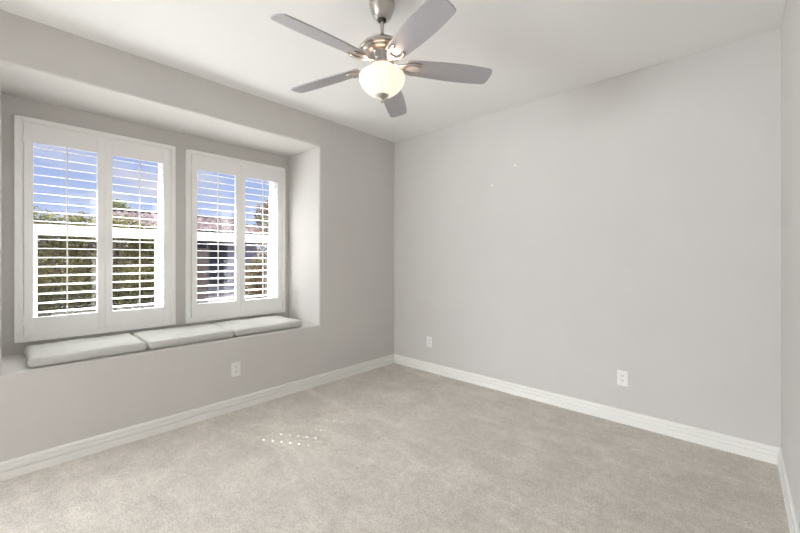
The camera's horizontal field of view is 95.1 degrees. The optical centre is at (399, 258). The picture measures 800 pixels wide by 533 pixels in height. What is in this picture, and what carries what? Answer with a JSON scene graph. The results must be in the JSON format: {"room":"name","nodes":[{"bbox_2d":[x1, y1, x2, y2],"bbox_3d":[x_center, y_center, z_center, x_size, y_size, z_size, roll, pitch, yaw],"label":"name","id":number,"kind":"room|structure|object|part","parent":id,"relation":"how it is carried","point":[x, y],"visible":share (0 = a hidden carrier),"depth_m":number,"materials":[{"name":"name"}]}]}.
{"room":"empty bedroom","nodes":[
{"label":"empty bedroom","id":0,"kind":"room"},
{"bbox_2d":[0,10,393,461],"bbox_3d":[-1.866,-0.006,3.215,0.800,2.890,4.420,0,0,43],"label":"wall","id":1,"kind":"structure","parent":0,"point":[339,179],"depth_m":3.06,"materials":[{"name":"paint"}]},
{"bbox_2d":[24,333,147,367],"bbox_3d":[-2.258,0.640,2.642,0.559,0.070,0.623,0,0,43],"label":"seat cushion","id":2,"kind":"object","parent":1,"relation":"on","point":[46,354],"visible":1,"depth_m":2.52,"materials":[{"name":"fabric"}]},
{"bbox_2d":[33,163,162,316],"bbox_3d":[-2.495,-0.211,3.058,0.080,1.510,0.905,0,0,43],"label":"window","id":3,"kind":"structure","parent":1,"relation":"in","point":[156,233],"depth_m":3.17,"materials":[{"name":"white plastic"}]},
{"bbox_2d":[14,114,175,342],"bbox_3d":[-2.377,-0.211,2.949,0.074,1.610,1.007,0,0,43],"label":"plantation shutter","id":4,"kind":"object","parent":3,"relation":"attached to","point":[106,146],"visible":1,"depth_m":2.91,"materials":[{"name":"white wood"}]},
{"bbox_3d":[-2.535,-0.211,2.785,0.028,1.522,0.455,0,0,43],"label":"shutter panel","id":5,"kind":"part","parent":4,"relation":"part of","materials":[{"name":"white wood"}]},
{"bbox_3d":[-2.508,-0.214,2.760,0.009,1.236,0.009,0,0,43],"label":"tilt rod","id":6,"kind":"part","parent":4,"relation":"part of","materials":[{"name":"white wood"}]},
{"bbox_3d":[-2.226,-0.211,3.119,0.028,1.522,0.455,0,0,43],"label":"shutter panel","id":7,"kind":"part","parent":4,"relation":"part of","materials":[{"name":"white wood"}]},
{"bbox_3d":[-2.198,-0.214,3.094,0.009,1.236,0.009,0,0,43],"label":"tilt rod","id":8,"kind":"part","parent":4,"relation":"part of","materials":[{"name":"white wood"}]},
{"bbox_3d":[-2.481,0.126,3.045,0.032,0.779,0.849,0,0,43],"label":"sash","id":9,"kind":"part","parent":3,"relation":"part of","materials":[{"name":"white plastic"}]},
{"bbox_3d":[-2.508,-0.568,3.071,0.030,0.744,0.853,0,0,43],"label":"sash","id":10,"kind":"part","parent":3,"relation":"part of","materials":[{"name":"white plastic"}]},
{"bbox_2d":[132,323,233,348],"bbox_3d":[-1.832,0.639,3.103,0.559,0.072,0.628,0,0,43],"label":"seat cushion","id":11,"kind":"object","parent":1,"relation":"on","point":[169,337],"visible":0.88,"depth_m":2.99,"materials":[{"name":"fabric"}]},
{"bbox_2d":[0,354,393,481],"bbox_3d":[-1.566,1.236,2.938,0.017,0.106,4.420,0,0,43],"label":"baseboard","id":12,"kind":"structure","parent":1,"relation":"attached to","point":[29,463],"depth_m":2.71,"materials":[{"name":"white wood"}]},
{"bbox_2d":[231,361,239,376],"bbox_3d":[-1.398,0.941,3.124,0.010,0.120,0.076,0,0,43],"label":"wall outlet","id":13,"kind":"object","parent":1,"relation":"attached to","point":[235,367],"visible":1,"depth_m":3.12,"materials":[{"name":"white plastic"}]},
{"bbox_2d":[197,182,274,297],"bbox_3d":[-1.754,-0.211,3.858,0.080,1.510,0.905,0,0,43],"label":"window","id":14,"kind":"structure","parent":1,"relation":"in","point":[205,236],"depth_m":4.12,"materials":[{"name":"white plastic"}]},
{"bbox_2d":[185,149,284,322],"bbox_3d":[-1.636,-0.211,3.748,0.074,1.610,1.007,0,0,43],"label":"plantation shutter","id":15,"kind":"object","parent":14,"relation":"attached to","point":[195,160],"visible":1,"depth_m":3.71,"materials":[{"name":"white wood"}]},
{"bbox_3d":[-1.795,-0.211,3.585,0.028,1.522,0.455,0,0,43],"label":"shutter panel","id":16,"kind":"part","parent":15,"relation":"part of","materials":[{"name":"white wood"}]},
{"bbox_3d":[-1.767,-0.214,3.559,0.009,1.236,0.009,0,0,43],"label":"tilt rod","id":17,"kind":"part","parent":15,"relation":"part of","materials":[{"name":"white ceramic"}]},
{"bbox_3d":[-1.485,-0.211,3.919,0.028,1.522,0.455,0,0,43],"label":"shutter panel","id":18,"kind":"part","parent":15,"relation":"part of","materials":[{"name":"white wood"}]},
{"bbox_3d":[-1.458,-0.214,3.894,0.009,1.236,0.009,0,0,43],"label":"tilt rod","id":19,"kind":"part","parent":15,"relation":"part of","materials":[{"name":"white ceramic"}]},
{"bbox_3d":[-1.740,0.126,3.845,0.032,0.779,0.849,0,0,43],"label":"sash","id":20,"kind":"part","parent":14,"relation":"part of","materials":[{"name":"white plastic"}]},
{"bbox_3d":[-1.768,-0.568,3.870,0.030,0.744,0.853,0,0,43],"label":"sash","id":21,"kind":"part","parent":14,"relation":"part of","materials":[{"name":"white plastic"}]},
{"bbox_2d":[213,315,302,335],"bbox_3d":[-1.389,0.640,3.581,0.559,0.070,0.671,0,0,43],"label":"seat cushion","id":22,"kind":"object","parent":1,"relation":"on","point":[240,327],"visible":0.91,"depth_m":3.46,"materials":[{"name":"fabric"}]},
{"bbox_2d":[209,268,267,302],"bbox_3d":[-22.374,1.539,25.222,59.200,0.200,80.000,0,0,43],"label":"ground","id":23,"kind":"structure","parent":0,"point":[221,294],"depth_m":14.42,"materials":[{"name":"white concrete"}]},
{"bbox_2d":[33,206,157,316],"bbox_3d":[-5.901,0.286,6.529,0.910,2.626,3.718,0,0,43],"label":"trees","id":24,"kind":"object","parent":23,"relation":"on","point":[134,241],"visible":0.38,"depth_m":6.62,"materials":[{"name":"green plant"}]},
{"bbox_2d":[113,199,130,208],"bbox_3d":[-16.942,-1.126,21.843,1.786,5.130,1.627,0,0,43],"label":"tree","id":25,"kind":"object","parent":23,"relation":"on","point":[120,204],"visible":0.16,"depth_m":21.64,"materials":[{"name":"green plant"}]},
{"bbox_2d":[37,245,208,316],"bbox_3d":[-7.864,0.589,5.717,0.200,1.700,9.100,0,0,43],"label":"hedge","id":26,"kind":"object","parent":23,"relation":"on","point":[205,251],"depth_m":7.94,"materials":[{"name":"green plant"}]},
{"bbox_2d":[92,208,267,289],"bbox_3d":[-11.459,-0.736,18.759,8.100,4.350,6.098,0,0,43],"label":"house","id":27,"kind":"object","parent":23,"relation":"on","point":[224,257],"visible":0.34,"depth_m":17.19,"materials":[{"name":"paint"}]},
{"bbox_3d":[-8.981,0.214,16.409,0.030,1.850,0.470,0,0,43],"label":"pane","id":28,"kind":"part","parent":27,"relation":"part of","materials":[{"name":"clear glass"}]},
{"bbox_3d":[-8.444,0.214,16.988,0.030,1.850,0.750,0,0,43],"label":"pane","id":29,"kind":"part","parent":27,"relation":"part of","materials":[{"name":"clear glass"}]},
{"bbox_2d":[245,250,267,298],"bbox_3d":[-3.395,0.604,8.991,0.906,1.670,0.976,0,0,-23],"label":"leafy bush","id":30,"kind":"object","parent":23,"relation":"on","point":[255,259],"visible":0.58,"depth_m":8.81,"materials":[{"name":"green plant"}]},
{"bbox_2d":[252,198,268,257],"bbox_3d":[-5.192,-0.643,15.232,1.756,4.165,1.795,0,0,5],"label":"tree","id":31,"kind":"object","parent":23,"relation":"on","point":[266,211],"visible":0.17,"depth_m":14.88,"materials":[{"name":"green plant"}]},
{"bbox_2d":[0,0,785,141],"bbox_3d":[-0.345,-1.511,1.806,3.546,0.120,4.660,0,0,43],"label":"ceiling","id":32,"kind":"structure","parent":0,"point":[534,50],"depth_m":2.43,"materials":[{"name":"white paint"}]},
{"bbox_2d":[270,0,491,117],"bbox_3d":[-0.137,-1.164,2.030,1.231,0.575,1.188,0,0,43],"label":"ceiling fan","id":33,"kind":"object","parent":32,"relation":"hanging from","point":[384,80],"visible":1,"depth_m":1.98,"materials":[{"name":"silver metal"}]},
{"bbox_3d":[-0.374,-1.075,1.780,0.136,0.054,0.500,0,0,43],"label":"blade","id":34,"kind":"part","parent":33,"relation":"part of","materials":[{"name":"grey wood"}]},
{"bbox_3d":[-0.450,-1.079,2.231,0.500,0.043,0.136,0,0,26],"label":"blade","id":35,"kind":"part","parent":33,"relation":"part of","materials":[{"name":"grey wood"}]},
{"bbox_3d":[-0.101,-0.974,2.057,0.260,0.119,0.260,0,0,43],"label":"lamp shade","id":36,"kind":"part","parent":33,"relation":"part of","materials":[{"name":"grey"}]},
{"bbox_3d":[-0.043,-1.067,2.442,0.134,0.065,0.500,0,0,8],"label":"blade","id":37,"kind":"part","parent":33,"relation":"part of","materials":[{"name":"grey wood"}]},
{"bbox_3d":[0.079,-1.067,1.712,0.134,0.064,0.500,0,0,-28],"label":"blade","id":38,"kind":"part","parent":33,"relation":"part of","materials":[{"name":"grey wood"}]},
{"bbox_3d":[0.284,-1.081,2.122,0.500,0.048,0.134,0,0,-10],"label":"blade","id":39,"kind":"part","parent":33,"relation":"part of","materials":[{"name":"grey wood"}]},
{"bbox_2d":[0,363,789,532],"bbox_3d":[-0.345,1.339,1.806,3.346,0.100,4.420,0,0,43],"label":"floor","id":40,"kind":"structure","parent":0,"point":[394,447],"depth_m":2.20,"materials":[{"name":"carpet"}]},
{"bbox_2d":[394,27,780,447],"bbox_3d":[1.205,-0.081,3.465,3.566,2.740,0.120,0,0,43],"label":"wall","id":41,"kind":"structure","parent":0,"point":[560,243],"depth_m":2.91,"materials":[{"name":"paint"}]},
{"bbox_2d":[427,336,431,346],"bbox_3d":[0.334,0.946,4.183,0.076,0.120,0.010,0,0,43],"label":"wall outlet","id":42,"kind":"object","parent":41,"relation":"attached to","point":[429,339],"visible":1,"depth_m":4.18,"materials":[{"name":"white plastic"}]},
{"bbox_2d":[394,354,778,464],"bbox_3d":[1.151,1.236,3.422,3.346,0.106,0.017,0,0,43],"label":"baseboard","id":43,"kind":"structure","parent":41,"relation":"attached to","point":[747,448],"depth_m":2.89,"materials":[{"name":"white wood"}]},
{"bbox_2d":[617,370,627,386],"bbox_3d":[1.747,0.936,2.874,0.076,0.120,0.010,0,0,43],"label":"wall outlet","id":44,"kind":"object","parent":41,"relation":"attached to","point":[622,376],"visible":1,"depth_m":2.87,"materials":[{"name":"white plastic"}]},
{"bbox_2d":[781,0,799,530],"bbox_3d":[0.926,-0.081,0.629,0.120,2.740,4.420,0,0,43],"label":"wall","id":45,"kind":"structure","parent":0,"point":[790,27],"depth_m":1.83,"materials":[{"name":"paint"}]},
{"bbox_2d":[777,448,799,532],"bbox_3d":[0.876,1.236,0.675,0.017,0.106,4.420,0,0,43],"label":"baseboard","id":46,"kind":"structure","parent":45,"relation":"attached to","point":[789,506],"depth_m":1.88,"materials":[{"name":"white wood"}]}
]}

